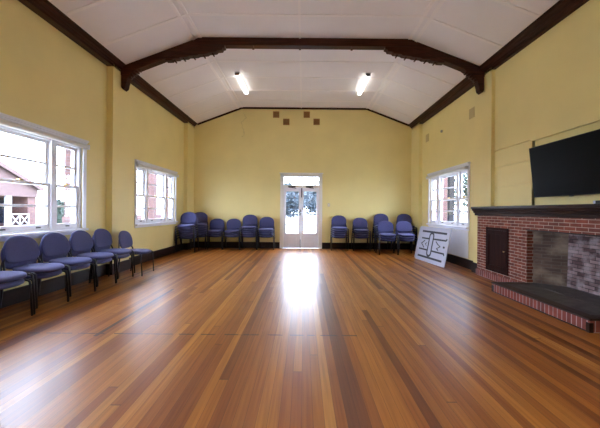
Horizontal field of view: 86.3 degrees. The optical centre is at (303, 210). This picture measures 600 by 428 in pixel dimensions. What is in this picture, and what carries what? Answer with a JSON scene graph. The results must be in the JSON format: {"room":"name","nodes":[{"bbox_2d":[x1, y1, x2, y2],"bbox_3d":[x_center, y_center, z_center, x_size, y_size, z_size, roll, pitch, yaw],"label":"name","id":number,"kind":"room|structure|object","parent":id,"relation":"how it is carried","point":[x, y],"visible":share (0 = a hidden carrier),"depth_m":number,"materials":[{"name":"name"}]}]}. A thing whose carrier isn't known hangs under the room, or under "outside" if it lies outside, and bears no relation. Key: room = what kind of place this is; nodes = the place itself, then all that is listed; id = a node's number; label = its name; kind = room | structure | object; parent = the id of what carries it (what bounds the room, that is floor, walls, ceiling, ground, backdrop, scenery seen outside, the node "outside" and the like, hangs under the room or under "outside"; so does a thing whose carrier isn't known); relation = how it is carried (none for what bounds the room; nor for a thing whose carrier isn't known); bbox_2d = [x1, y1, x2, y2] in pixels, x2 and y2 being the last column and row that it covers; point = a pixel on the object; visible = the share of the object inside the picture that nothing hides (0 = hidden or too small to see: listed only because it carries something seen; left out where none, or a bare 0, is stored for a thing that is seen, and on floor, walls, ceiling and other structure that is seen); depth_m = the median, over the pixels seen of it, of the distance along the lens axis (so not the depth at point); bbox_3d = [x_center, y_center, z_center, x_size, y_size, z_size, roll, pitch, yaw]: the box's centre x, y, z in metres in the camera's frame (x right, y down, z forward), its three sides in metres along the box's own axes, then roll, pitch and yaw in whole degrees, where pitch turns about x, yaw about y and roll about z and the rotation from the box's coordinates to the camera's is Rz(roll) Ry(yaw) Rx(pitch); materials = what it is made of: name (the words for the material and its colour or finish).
{"room":"community hall","nodes":[
{"label":"community hall","id":0,"kind":"room"},
{"bbox_2d":[0,0,183,290],"bbox_3d":[-3.929,-0.734,4.205,0.310,4.500,13.610,1,0,0],"label":"wall","id":1,"kind":"structure","parent":0,"point":[47,79],"depth_m":5.47,"materials":[{"name":"yellow paint"}]},
{"bbox_2d":[0,112,89,241],"bbox_3d":[-3.826,-0.416,4.320,0.300,1.595,2.470,1,0,0],"label":"window","id":2,"kind":"structure","parent":1,"relation":"in","point":[51,139],"depth_m":4.81,"materials":[{"name":"white paint"}]},
{"bbox_2d":[0,242,193,308],"bbox_3d":[-3.721,1.115,4.021,0.158,0.205,13.242,1,0,0],"label":"baseboard","id":3,"kind":"structure","parent":1,"relation":"attached to","point":[20,294],"depth_m":5.28,"materials":[{"name":"black wood"}]},
{"bbox_2d":[18,0,196,126],"bbox_3d":[-3.650,-2.845,4.035,0.250,0.156,13.270,1,0,0],"label":"beam","id":4,"kind":"structure","parent":1,"relation":"attached to","point":[45,9],"depth_m":5.44,"materials":[{"name":"brown wood"}]},
{"bbox_2d":[105,65,130,263],"bbox_3d":[-3.718,-0.833,6.425,0.130,4.100,0.610,1,0,0],"label":"pilaster","id":5,"kind":"object","parent":1,"relation":"attached to","point":[118,100],"visible":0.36,"depth_m":6.27,"materials":[{"name":"yellow paint"}]},
{"bbox_2d":[134,159,178,227],"bbox_3d":[-3.827,-0.386,8.305,0.300,1.535,2.360,1,0,0],"label":"window","id":6,"kind":"structure","parent":1,"relation":"in","point":[146,168],"depth_m":8.12,"materials":[{"name":"white paint"}]},
{"bbox_2d":[183,122,193,242],"bbox_3d":[-3.718,-0.833,10.375,0.130,4.100,0.610,1,0,0],"label":"pilaster","id":7,"kind":"object","parent":1,"relation":"attached to","point":[188,199],"visible":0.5,"depth_m":10.17,"materials":[{"name":"yellow paint"}]},
{"bbox_2d":[0,248,599,427],"bbox_3d":[-0.061,1.300,4.055,8.060,0.100,13.910,1,0,0],"label":"floor","id":8,"kind":"structure","parent":0,"point":[212,337],"depth_m":2.89,"materials":[{"name":"brown wood"}]},
{"bbox_2d":[0,279,32,315],"bbox_3d":[-3.399,0.800,3.470,0.516,0.834,0.548,0,0,1],"label":"chair","id":9,"kind":"object","parent":8,"relation":"on","point":[3,286],"visible":0.66,"depth_m":3.57,"materials":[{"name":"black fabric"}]},
{"bbox_2d":[0,269,35,309],"bbox_3d":[-3.369,0.731,3.470,0.516,0.834,0.548,1,0,1],"label":"chair","id":10,"kind":"object","parent":9,"relation":"on","point":[5,276],"visible":1,"depth_m":3.55,"materials":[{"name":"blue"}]},
{"bbox_2d":[0,248,68,314],"bbox_3d":[-3.399,0.800,4.041,0.516,0.834,0.548,0,0,2],"label":"chair","id":11,"kind":"object","parent":8,"relation":"on","point":[7,265],"visible":0.35,"depth_m":3.96,"materials":[{"name":"black metal"}]},
{"bbox_2d":[0,236,71,308],"bbox_3d":[-3.369,0.731,4.040,0.516,0.834,0.548,0,0,2],"label":"chair","id":12,"kind":"object","parent":11,"relation":"on","point":[16,249],"visible":0.92,"depth_m":3.99,"materials":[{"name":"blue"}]},
{"bbox_2d":[38,242,95,300],"bbox_3d":[-3.399,0.800,4.591,0.516,0.834,0.548,0,0,2],"label":"chair","id":13,"kind":"object","parent":8,"relation":"on","point":[45,259],"visible":0.35,"depth_m":4.52,"materials":[{"name":"black metal"}]},
{"bbox_2d":[39,233,97,294],"bbox_3d":[-3.369,0.731,4.590,0.516,0.834,0.548,0,0,2],"label":"chair","id":14,"kind":"object","parent":13,"relation":"on","point":[52,244],"visible":0.91,"depth_m":4.55,"materials":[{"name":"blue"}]},
{"bbox_2d":[68,239,116,283],"bbox_3d":[-3.399,0.800,5.135,0.516,0.834,0.548,1,0,0],"label":"chair","id":15,"kind":"object","parent":8,"relation":"on","point":[75,254],"visible":0.35,"depth_m":5.12,"materials":[{"name":"black metal"}]},
{"bbox_2d":[69,230,117,279],"bbox_3d":[-3.369,0.731,5.135,0.516,0.834,0.548,1,0,0],"label":"chair","id":16,"kind":"object","parent":15,"relation":"on","point":[80,240],"visible":0.89,"depth_m":5.11,"materials":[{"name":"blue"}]},
{"bbox_2d":[90,236,133,282],"bbox_3d":[-3.399,0.800,5.680,0.516,0.834,0.548,1,0,0],"label":"chair","id":17,"kind":"object","parent":8,"relation":"on","point":[108,247],"visible":0.34,"depth_m":5.66,"materials":[{"name":"black metal"}]},
{"bbox_2d":[92,229,134,278],"bbox_3d":[-3.369,0.731,5.680,0.516,0.834,0.548,1,0,0],"label":"chair","id":18,"kind":"object","parent":17,"relation":"on","point":[102,238],"visible":0.84,"depth_m":5.65,"materials":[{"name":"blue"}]},
{"bbox_2d":[118,231,153,275],"bbox_3d":[-3.269,0.802,6.238,0.516,0.834,0.548,0,0,-3],"label":"chair","id":19,"kind":"object","parent":8,"relation":"on","point":[125,240],"visible":0.81,"depth_m":6.17,"materials":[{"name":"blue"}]},
{"bbox_2d":[176,231,198,251],"bbox_3d":[-3.478,0.800,9.652,0.548,0.834,0.516,0,0,-2],"label":"chair","id":20,"kind":"object","parent":8,"relation":"on","point":[196,231],"visible":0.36,"depth_m":9.42,"materials":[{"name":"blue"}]},
{"bbox_2d":[176,229,198,249],"bbox_3d":[-3.477,0.730,9.622,0.548,0.834,0.516,1,0,-2],"label":"chair","id":21,"kind":"object","parent":20,"relation":"on","point":[180,235],"visible":0.45,"depth_m":9.40,"materials":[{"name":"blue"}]},
{"bbox_2d":[175,223,198,247],"bbox_3d":[-3.475,0.660,9.592,0.548,0.834,0.516,1,0,-3],"label":"chair","id":22,"kind":"object","parent":21,"relation":"on","point":[183,233],"visible":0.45,"depth_m":9.38,"materials":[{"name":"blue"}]},
{"bbox_2d":[175,224,196,245],"bbox_3d":[-3.473,0.590,9.562,0.548,0.834,0.516,1,0,-2],"label":"chair","id":23,"kind":"object","parent":22,"relation":"on","point":[191,230],"visible":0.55,"depth_m":9.33,"materials":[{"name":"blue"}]},
{"bbox_2d":[175,222,197,242],"bbox_3d":[-3.471,0.520,9.532,0.548,0.834,0.516,1,0,-2],"label":"chair","id":24,"kind":"object","parent":23,"relation":"on","point":[179,228],"visible":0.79,"depth_m":9.35,"materials":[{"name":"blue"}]},
{"bbox_2d":[174,212,197,240],"bbox_3d":[-3.470,0.450,9.502,0.548,0.834,0.516,1,0,-3],"label":"chair","id":25,"kind":"object","parent":24,"relation":"on","point":[188,217],"visible":1,"depth_m":9.68,"materials":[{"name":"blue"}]},
{"bbox_2d":[205,230,225,248],"bbox_3d":[-2.847,0.805,10.392,0.548,0.834,0.516,1,0,0],"label":"chair","id":26,"kind":"object","parent":8,"relation":"on","point":[223,230],"visible":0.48,"depth_m":10.17,"materials":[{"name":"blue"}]},
{"bbox_2d":[205,225,224,246],"bbox_3d":[-2.846,0.735,10.362,0.548,0.834,0.516,1,0,0],"label":"chair","id":27,"kind":"object","parent":26,"relation":"on","point":[224,225],"visible":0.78,"depth_m":10.17,"materials":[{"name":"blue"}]},
{"bbox_2d":[205,219,224,244],"bbox_3d":[-2.846,0.665,10.332,0.548,0.834,0.516,1,0,0],"label":"chair","id":28,"kind":"object","parent":27,"relation":"on","point":[215,223],"visible":0.95,"depth_m":10.50,"materials":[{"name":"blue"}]},
{"bbox_2d":[222,230,240,249],"bbox_3d":[-2.297,0.810,10.392,0.548,0.834,0.516,1,0,0],"label":"chair","id":29,"kind":"object","parent":8,"relation":"on","point":[226,236],"visible":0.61,"depth_m":10.18,"materials":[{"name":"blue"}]},
{"bbox_2d":[222,219,241,244],"bbox_3d":[-2.296,0.670,10.332,0.548,0.834,0.516,1,0,0],"label":"chair","id":30,"kind":"object","parent":29,"relation":"on","point":[232,223],"visible":0.93,"depth_m":10.51,"materials":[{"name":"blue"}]},
{"bbox_2d":[222,228,241,246],"bbox_3d":[-2.296,0.740,10.362,0.548,0.834,0.516,1,0,0],"label":"chair","id":31,"kind":"object","parent":29,"relation":"on","point":[227,228],"visible":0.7,"depth_m":10.16,"materials":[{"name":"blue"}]},
{"bbox_2d":[240,235,258,249],"bbox_3d":[-1.752,0.815,10.392,0.548,0.834,0.516,1,0,0],"label":"chair","id":32,"kind":"object","parent":8,"relation":"on","point":[246,236],"visible":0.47,"depth_m":10.17,"materials":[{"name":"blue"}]},
{"bbox_2d":[239,228,258,247],"bbox_3d":[-1.751,0.745,10.362,0.548,0.834,0.516,1,0,0],"label":"chair","id":33,"kind":"object","parent":32,"relation":"on","point":[256,228],"visible":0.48,"depth_m":10.15,"materials":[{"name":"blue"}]},
{"bbox_2d":[239,223,258,245],"bbox_3d":[-1.751,0.675,10.332,0.548,0.834,0.516,1,0,0],"label":"chair","id":34,"kind":"object","parent":33,"relation":"on","point":[255,231],"visible":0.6,"depth_m":10.11,"materials":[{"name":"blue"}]},
{"bbox_2d":[239,215,257,240],"bbox_3d":[-1.750,0.535,10.272,0.548,0.834,0.516,1,0,0],"label":"chair","id":35,"kind":"object","parent":34,"relation":"on","point":[248,219],"visible":0.98,"depth_m":10.45,"materials":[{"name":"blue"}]},
{"bbox_2d":[239,221,257,242],"bbox_3d":[-1.750,0.605,10.302,0.548,0.834,0.516,1,0,0],"label":"chair","id":36,"kind":"object","parent":34,"relation":"on","point":[254,229],"visible":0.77,"depth_m":10.14,"materials":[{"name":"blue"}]},
{"bbox_2d":[257,235,274,249],"bbox_3d":[-1.207,0.820,10.392,0.548,0.834,0.516,1,0,0],"label":"chair","id":37,"kind":"object","parent":8,"relation":"on","point":[259,236],"visible":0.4,"depth_m":10.17,"materials":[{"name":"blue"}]},
{"bbox_2d":[256,217,274,243],"bbox_3d":[-1.205,0.610,10.302,0.548,0.834,0.516,1,0,0],"label":"chair","id":38,"kind":"object","parent":37,"relation":"on","point":[265,221],"visible":1,"depth_m":10.48,"materials":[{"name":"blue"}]},
{"bbox_2d":[257,225,274,245],"bbox_3d":[-1.206,0.680,10.332,0.548,0.834,0.516,1,0,0],"label":"chair","id":39,"kind":"object","parent":37,"relation":"on","point":[259,225],"visible":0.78,"depth_m":10.13,"materials":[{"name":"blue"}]},
{"bbox_2d":[257,228,274,247],"bbox_3d":[-1.207,0.750,10.362,0.548,0.834,0.516,1,0,0],"label":"chair","id":40,"kind":"object","parent":37,"relation":"on","point":[262,234],"visible":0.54,"depth_m":10.13,"materials":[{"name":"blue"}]},
{"bbox_2d":[330,235,347,250],"bbox_3d":[1.153,0.840,10.392,0.548,0.834,0.516,1,0,0],"label":"chair","id":41,"kind":"object","parent":8,"relation":"on","point":[332,235],"visible":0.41,"depth_m":10.17,"materials":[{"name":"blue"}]},
{"bbox_2d":[330,231,348,248],"bbox_3d":[1.153,0.770,10.362,0.548,0.834,0.516,1,0,0],"label":"chair","id":42,"kind":"object","parent":41,"relation":"on","point":[333,234],"visible":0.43,"depth_m":10.14,"materials":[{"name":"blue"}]},
{"bbox_2d":[330,222,348,243],"bbox_3d":[1.155,0.630,10.302,0.548,0.834,0.516,1,0,0],"label":"chair","id":43,"kind":"object","parent":42,"relation":"on","point":[334,230],"visible":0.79,"depth_m":10.14,"materials":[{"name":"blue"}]},
{"bbox_2d":[330,215,348,241],"bbox_3d":[1.155,0.560,10.272,0.548,0.834,0.516,1,0,0],"label":"chair","id":44,"kind":"object","parent":43,"relation":"on","point":[338,220],"visible":1,"depth_m":10.45,"materials":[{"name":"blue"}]},
{"bbox_2d":[330,229,348,245],"bbox_3d":[1.154,0.700,10.332,0.548,0.834,0.516,1,0,0],"label":"chair","id":45,"kind":"object","parent":42,"relation":"on","point":[331,229],"visible":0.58,"depth_m":10.10,"materials":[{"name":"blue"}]},
{"bbox_2d":[351,231,369,250],"bbox_3d":[1.853,0.846,10.392,0.548,0.834,0.516,1,0,0],"label":"chair","id":46,"kind":"object","parent":8,"relation":"on","point":[359,237],"visible":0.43,"depth_m":10.18,"materials":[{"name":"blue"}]},
{"bbox_2d":[351,226,370,248],"bbox_3d":[1.853,0.776,10.362,0.548,0.834,0.516,1,0,0],"label":"chair","id":47,"kind":"object","parent":46,"relation":"on","point":[352,226],"visible":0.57,"depth_m":10.15,"materials":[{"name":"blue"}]},
{"bbox_2d":[351,227,370,246],"bbox_3d":[1.854,0.706,10.332,0.548,0.834,0.516,1,0,0],"label":"chair","id":48,"kind":"object","parent":47,"relation":"on","point":[353,227],"visible":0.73,"depth_m":10.14,"materials":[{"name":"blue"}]},
{"bbox_2d":[352,218,370,244],"bbox_3d":[1.854,0.636,10.302,0.548,0.834,0.516,1,0,0],"label":"chair","id":49,"kind":"object","parent":47,"relation":"on","point":[357,222],"visible":0.99,"depth_m":10.48,"materials":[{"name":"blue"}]},
{"bbox_2d":[376,233,397,254],"bbox_3d":[2.453,0.852,9.452,0.548,0.834,0.516,1,0,0],"label":"chair","id":50,"kind":"object","parent":8,"relation":"on","point":[386,240],"visible":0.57,"depth_m":9.23,"materials":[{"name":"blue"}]},
{"bbox_2d":[376,228,397,252],"bbox_3d":[2.453,0.782,9.422,0.548,0.834,0.516,1,0,0],"label":"chair","id":51,"kind":"object","parent":50,"relation":"on","point":[382,237],"visible":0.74,"depth_m":9.20,"materials":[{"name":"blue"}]},
{"bbox_2d":[376,221,398,250],"bbox_3d":[2.454,0.712,9.392,0.548,0.834,0.516,1,0,0],"label":"chair","id":52,"kind":"object","parent":50,"relation":"on","point":[383,226],"visible":1,"depth_m":9.57,"materials":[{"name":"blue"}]},
{"bbox_2d":[394,230,416,254],"bbox_3d":[3.002,0.856,9.452,0.548,0.834,0.516,1,0,0],"label":"chair","id":53,"kind":"object","parent":8,"relation":"on","point":[403,240],"visible":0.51,"depth_m":9.24,"materials":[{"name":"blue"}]},
{"bbox_2d":[394,228,416,252],"bbox_3d":[3.003,0.786,9.422,0.548,0.834,0.516,1,0,0],"label":"chair","id":54,"kind":"object","parent":53,"relation":"on","point":[397,232],"visible":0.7,"depth_m":9.30,"materials":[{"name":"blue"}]},
{"bbox_2d":[394,221,417,250],"bbox_3d":[3.004,0.716,9.392,0.548,0.834,0.516,1,0,0],"label":"chair","id":55,"kind":"object","parent":53,"relation":"on","point":[401,226],"visible":0.96,"depth_m":9.57,"materials":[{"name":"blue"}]},
{"bbox_2d":[414,227,420,256],"bbox_3d":[3.193,0.853,8.158,0.176,0.845,1.306,1,0,-5],"label":"board","id":56,"kind":"object","parent":8,"relation":"on","point":[420,227],"visible":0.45,"depth_m":8.77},
{"bbox_2d":[415,226,451,267],"bbox_3d":[3.173,0.842,7.904,0.190,0.872,1.457,1,0,-6],"label":"board","id":57,"kind":"object","parent":8,"relation":"on","point":[433,243],"visible":1,"depth_m":7.78,"materials":[{"name":"white paint"}]},
{"bbox_2d":[471,204,599,332],"bbox_3d":[3.527,0.598,4.220,1.075,1.365,4.680,1,0,0],"label":"fireplace","id":58,"kind":"object","parent":8,"relation":"on","point":[545,259],"visible":1,"depth_m":4.79,"materials":[{"name":"brick"}]},
{"bbox_2d":[471,204,599,218],"bbox_3d":[3.553,0.004,4.220,0.255,0.175,4.680,0,0,0],"label":"mantel shelf","id":59,"kind":"object","parent":58,"relation":"attached to","point":[568,211],"depth_m":4.67,"materials":[{"name":"black wood"}]},
{"bbox_3d":[-3.335,0.801,10.271,0.548,0.834,0.516,0,0,-14],"label":"chair","id":60,"kind":"object","parent":8,"relation":"on","visible":0},
{"bbox_2d":[190,232,208,247],"bbox_3d":[-3.327,0.731,10.242,0.548,0.834,0.516,1,0,-14],"label":"chair","id":61,"kind":"object","parent":60,"relation":"on","point":[206,232],"visible":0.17,"depth_m":10.04,"materials":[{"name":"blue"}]},
{"bbox_2d":[194,109,411,242],"bbox_3d":[-0.042,-0.960,10.840,8.060,5.020,0.340,1,0,0],"label":"wall","id":62,"kind":"structure","parent":0,"point":[363,157],"depth_m":10.67,"materials":[{"name":"yellow paint"}]},
{"bbox_2d":[273,111,278,117],"bbox_3d":[-0.912,-3.213,10.664,0.210,0.210,0.012,1,0,0],"label":"air vent","id":63,"kind":"object","parent":62,"relation":"in","point":[275,113],"visible":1,"depth_m":10.66,"materials":[{"name":"brown"}]},
{"bbox_2d":[283,119,288,124],"bbox_3d":[-0.574,-2.970,10.664,0.210,0.210,0.012,1,0,0],"label":"air vent","id":64,"kind":"object","parent":62,"relation":"in","point":[285,121],"visible":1,"depth_m":10.67,"materials":[{"name":"brown"}]},
{"bbox_2d":[280,173,322,248],"bbox_3d":[-0.080,-0.011,10.680,1.460,2.520,0.220,1,0,0],"label":"door","id":65,"kind":"structure","parent":62,"relation":"in","point":[287,240],"depth_m":10.68,"materials":[{"name":"beige paint"}]},
{"bbox_2d":[195,241,409,248],"bbox_3d":[-0.050,1.147,10.656,7.240,0.205,0.028,1,0,0],"label":"baseboard","id":66,"kind":"structure","parent":62,"relation":"attached to","point":[201,243],"depth_m":10.64,"materials":[{"name":"black wood"}]},
{"bbox_2d":[197,107,408,125],"bbox_3d":[0.002,-3.138,10.660,7.050,0.624,0.040,1,0,0],"label":"trim","id":67,"kind":"structure","parent":62,"relation":"attached to","point":[388,117],"depth_m":10.64,"materials":[{"name":"brown wood"}]},
{"bbox_2d":[304,111,309,117],"bbox_3d":[0.108,-3.209,10.664,0.210,0.210,0.012,1,0,0],"label":"air vent","id":68,"kind":"object","parent":62,"relation":"in","point":[306,114],"visible":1,"depth_m":10.66,"materials":[{"name":"brown"}]},
{"bbox_2d":[313,119,319,124],"bbox_3d":[0.436,-2.971,10.664,0.210,0.210,0.012,1,0,0],"label":"air vent","id":69,"kind":"object","parent":62,"relation":"in","point":[315,121],"visible":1,"depth_m":10.66,"materials":[{"name":"brown"}]},
{"bbox_2d":[48,0,558,123],"bbox_3d":[0.027,-3.096,4.055,8.100,0.809,13.910,1,0,0],"label":"ceiling","id":70,"kind":"structure","parent":0,"point":[472,31],"depth_m":6.14,"materials":[{"name":"white paint"}]},
{"bbox_2d":[235,72,247,94],"bbox_3d":[-1.650,-3.412,8.600,0.116,0.082,1.320,1,0,0],"label":"fluorescent light","id":71,"kind":"object","parent":70,"relation":"attached to","point":[237,74],"visible":1,"depth_m":8.45,"materials":[{"name":"white paint"}]},
{"bbox_2d":[121,37,484,94],"bbox_3d":[-0.015,-2.927,6.440,7.240,1.067,0.170,1,0,0],"label":"ceiling beam","id":72,"kind":"structure","parent":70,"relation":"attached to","point":[204,47],"depth_m":6.36,"materials":[{"name":"brown wood"}]},
{"bbox_2d":[357,73,370,95],"bbox_3d":[1.610,-3.383,8.600,0.116,0.082,1.320,1,0,0],"label":"fluorescent light","id":73,"kind":"object","parent":70,"relation":"attached to","point":[367,75],"visible":1,"depth_m":8.46,"materials":[{"name":"white paint"}]},
{"bbox_2d":[358,76,368,94],"bbox_3d":[1.609,-3.371,8.600,0.104,0.050,1.260,0,0,0],"label":"diffuser","id":74,"kind":"object","parent":73,"relation":"attached to","point":[366,78],"depth_m":8.53,"materials":[{"name":"white plastic"}]},
{"bbox_2d":[422,86,599,260],"bbox_3d":[3.841,-0.666,4.205,0.310,4.500,13.610,1,0,0],"label":"wall","id":75,"kind":"structure","parent":0,"point":[454,146],"depth_m":7.64,"materials":[{"name":"yellow paint"}]},
{"bbox_2d":[411,124,422,243],"bbox_3d":[3.642,-0.768,10.315,0.110,4.100,0.730,1,0,0],"label":"pilaster","id":76,"kind":"object","parent":75,"relation":"attached to","point":[417,130],"visible":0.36,"depth_m":10.14,"materials":[{"name":"yellow paint"}]},
{"bbox_2d":[412,244,476,272],"bbox_3d":[3.606,1.179,8.571,0.128,0.205,4.142,1,0,0],"label":"baseboard","id":77,"kind":"structure","parent":75,"relation":"attached to","point":[466,263],"depth_m":7.38,"materials":[{"name":"black wood"}]},
{"bbox_2d":[426,162,470,258],"bbox_3d":[3.730,-0.013,8.245,0.300,2.150,2.360,1,0,0],"label":"window","id":78,"kind":"structure","parent":75,"relation":"in","point":[459,240],"depth_m":7.77,"materials":[{"name":"white paint"}]},
{"bbox_2d":[469,106,474,119],"bbox_3d":[3.691,-2.148,7.020,0.016,0.220,0.220,1,0,0],"label":"air vent","id":79,"kind":"object","parent":75,"relation":"in","point":[472,110],"visible":1,"depth_m":7.00,"materials":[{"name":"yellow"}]},
{"bbox_2d":[473,68,495,262],"bbox_3d":[3.642,-0.768,6.425,0.110,4.100,0.610,1,0,0],"label":"pilaster","id":80,"kind":"object","parent":75,"relation":"attached to","point":[484,125],"visible":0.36,"depth_m":6.35,"materials":[{"name":"yellow paint"}]},
{"bbox_2d":[409,0,588,127],"bbox_3d":[3.610,-2.797,4.035,0.230,0.187,13.270,1,0,0],"label":"beam","id":81,"kind":"structure","parent":75,"relation":"attached to","point":[560,10],"depth_m":5.42,"materials":[{"name":"brown wood"}]},
{"bbox_2d":[494,0,599,205],"bbox_3d":[3.675,-1.431,4.035,0.035,2.695,4.170,1,0,0],"label":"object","id":82,"kind":"structure","parent":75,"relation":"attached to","point":[553,83],"depth_m":4.91,"materials":[{"name":"yellow paint"}]},
{"bbox_2d":[529,129,599,197],"bbox_3d":[3.541,-0.579,4.250,0.164,0.769,1.344,1,0,0],"label":"television","id":83,"kind":"object","parent":75,"relation":"attached to","point":[570,166],"visible":1,"depth_m":4.24,"materials":[{"name":"black plastic"}]},
{"bbox_2d":[530,116,599,204],"bbox_3d":[3.662,-0.626,4.242,0.047,1.085,1.805,1,0,0],"label":"trim","id":84,"kind":"structure","parent":75,"relation":"attached to","point":[596,119],"depth_m":4.66,"materials":[{"name":"yellow paint"}]},
{"label":"outside","id":85,"kind":"structure","parent":0,"visible":0},
{"bbox_2d":[36,217,466,224],"bbox_3d":[-0.017,1.900,30.000,120.000,0.200,100.000,0,0,0],"label":"ground","id":86,"kind":"structure","parent":85,"point":[39,220],"depth_m":53.23,"materials":[{"name":"white"}]},
{"bbox_2d":[0,161,43,225],"bbox_3d":[-20.421,-1.118,14.500,8.440,5.480,11.200,1,0,0],"label":"brick house","id":87,"kind":"structure","parent":86,"relation":"on","point":[10,193],"depth_m":18.70,"materials":[{"name":"brick"}]},
{"bbox_2d":[57,199,63,223],"bbox_3d":[-14.620,0.449,19.328,1.408,2.449,1.174,1,0,0],"label":"shrub","id":88,"kind":"object","parent":86,"relation":"on","point":[60,210],"visible":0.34,"depth_m":19.02,"materials":[{"name":"green plant"}]},
{"bbox_2d":[62,214,161,222],"bbox_3d":[-9.359,0.968,17.300,0.300,1.500,9.400,1,0,0],"label":"wall","id":89,"kind":"structure","parent":86,"relation":"on","point":[158,215],"depth_m":18.07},
{"bbox_2d":[148,173,156,218],"bbox_3d":[-6.046,-0.453,12.750,0.400,4.400,0.400,1,0,0],"label":"brick pier","id":90,"kind":"structure","parent":86,"relation":"on","point":[152,190],"depth_m":12.60,"materials":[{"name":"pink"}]},
{"bbox_2d":[286,213,315,232],"bbox_3d":[-0.010,1.100,35.505,18.000,1.500,48.990,1,0,0],"label":"path","id":91,"kind":"structure","parent":86,"relation":"on","point":[307,219],"depth_m":21.54,"materials":[{"name":"white"}]},
{"bbox_2d":[286,194,305,217],"bbox_3d":[-1.115,-0.481,26.771,2.697,2.154,2.272,1,0,0],"label":"shrub","id":92,"kind":"object","parent":91,"relation":"on","point":[292,202],"visible":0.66,"depth_m":26.16,"materials":[{"name":"green plant"}]},
{"bbox_2d":[284,182,312,214],"bbox_3d":[-1.956,-1.020,34.198,5.619,4.725,6.369,0,0,-9],"label":"tree","id":93,"kind":"object","parent":91,"relation":"on","point":[306,194],"visible":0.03,"depth_m":32.41,"materials":[{"name":"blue plant"}]},
{"bbox_2d":[303,197,315,215],"bbox_3d":[1.323,-0.416,29.505,3.118,1.892,2.023,1,0,0],"label":"shrub","id":94,"kind":"object","parent":86,"relation":"on","point":[310,205],"visible":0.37,"depth_m":29.06,"materials":[{"name":"green plant"}]},
{"bbox_2d":[308,181,318,197],"bbox_3d":[2.564,-1.439,43.028,6.075,5.639,6.042,1,0,0],"label":"tree","id":95,"kind":"object","parent":86,"relation":"on","point":[313,194],"visible":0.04,"depth_m":40.76,"materials":[{"name":"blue plant"}]},
{"bbox_2d":[443,177,447,220],"bbox_3d":[5.303,-0.304,12.100,0.290,4.300,0.290,1,0,0],"label":"brick pier","id":96,"kind":"structure","parent":86,"relation":"on","point":[445,180],"depth_m":12.01,"materials":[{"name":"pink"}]},
{"bbox_2d":[447,176,454,221],"bbox_3d":[5.568,-0.291,12.100,0.250,4.280,0.260,1,0,0],"label":"post","id":97,"kind":"object","parent":86,"relation":"on","point":[451,180],"visible":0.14,"depth_m":12.00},
{"bbox_2d":[454,173,466,215],"bbox_3d":[9.357,-1.280,17.574,3.963,6.332,4.114,1,0,0],"label":"tree","id":98,"kind":"object","parent":86,"relation":"on","point":[464,204],"visible":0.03,"depth_m":17.38,"materials":[{"name":"green plant"}]},
{"bbox_3d":[-3.311,0.591,10.184,0.548,0.834,0.516,0,0,-14],"label":"chair","id":99,"kind":"object","parent":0,"visible":0},
{"bbox_2d":[189,220,208,240],"bbox_3d":[-3.303,0.521,10.155,0.548,0.834,0.516,0,0,-14],"label":"chair","id":100,"kind":"object","parent":99,"relation":"on","point":[201,227],"visible":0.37,"depth_m":10.06,"materials":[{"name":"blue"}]},
{"bbox_2d":[195,212,207,238],"bbox_3d":[-3.295,0.451,10.126,0.548,0.834,0.516,1,0,-14],"label":"chair","id":101,"kind":"object","parent":100,"relation":"on","point":[201,217],"visible":0.58,"depth_m":10.31,"materials":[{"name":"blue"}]},
{"bbox_3d":[2.525,0.572,10.272,0.548,0.834,0.516,0,0,0],"label":"chair","id":102,"kind":"object","parent":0,"visible":0},
{"bbox_2d":[372,214,388,239],"bbox_3d":[2.526,0.502,10.242,0.548,0.834,0.516,1,0,0],"label":"chair","id":103,"kind":"object","parent":102,"relation":"on","point":[378,218],"visible":0.53,"depth_m":10.43,"materials":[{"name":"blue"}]},
{"bbox_3d":[3.265,0.579,10.212,0.548,0.834,0.516,0,0,0],"label":"chair","id":104,"kind":"object","parent":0,"visible":0},
{"bbox_2d":[397,214,416,237],"bbox_3d":[3.266,0.509,10.182,0.548,0.834,0.516,1,0,0],"label":"chair","id":105,"kind":"object","parent":104,"relation":"on","point":[402,217],"visible":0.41,"depth_m":10.37,"materials":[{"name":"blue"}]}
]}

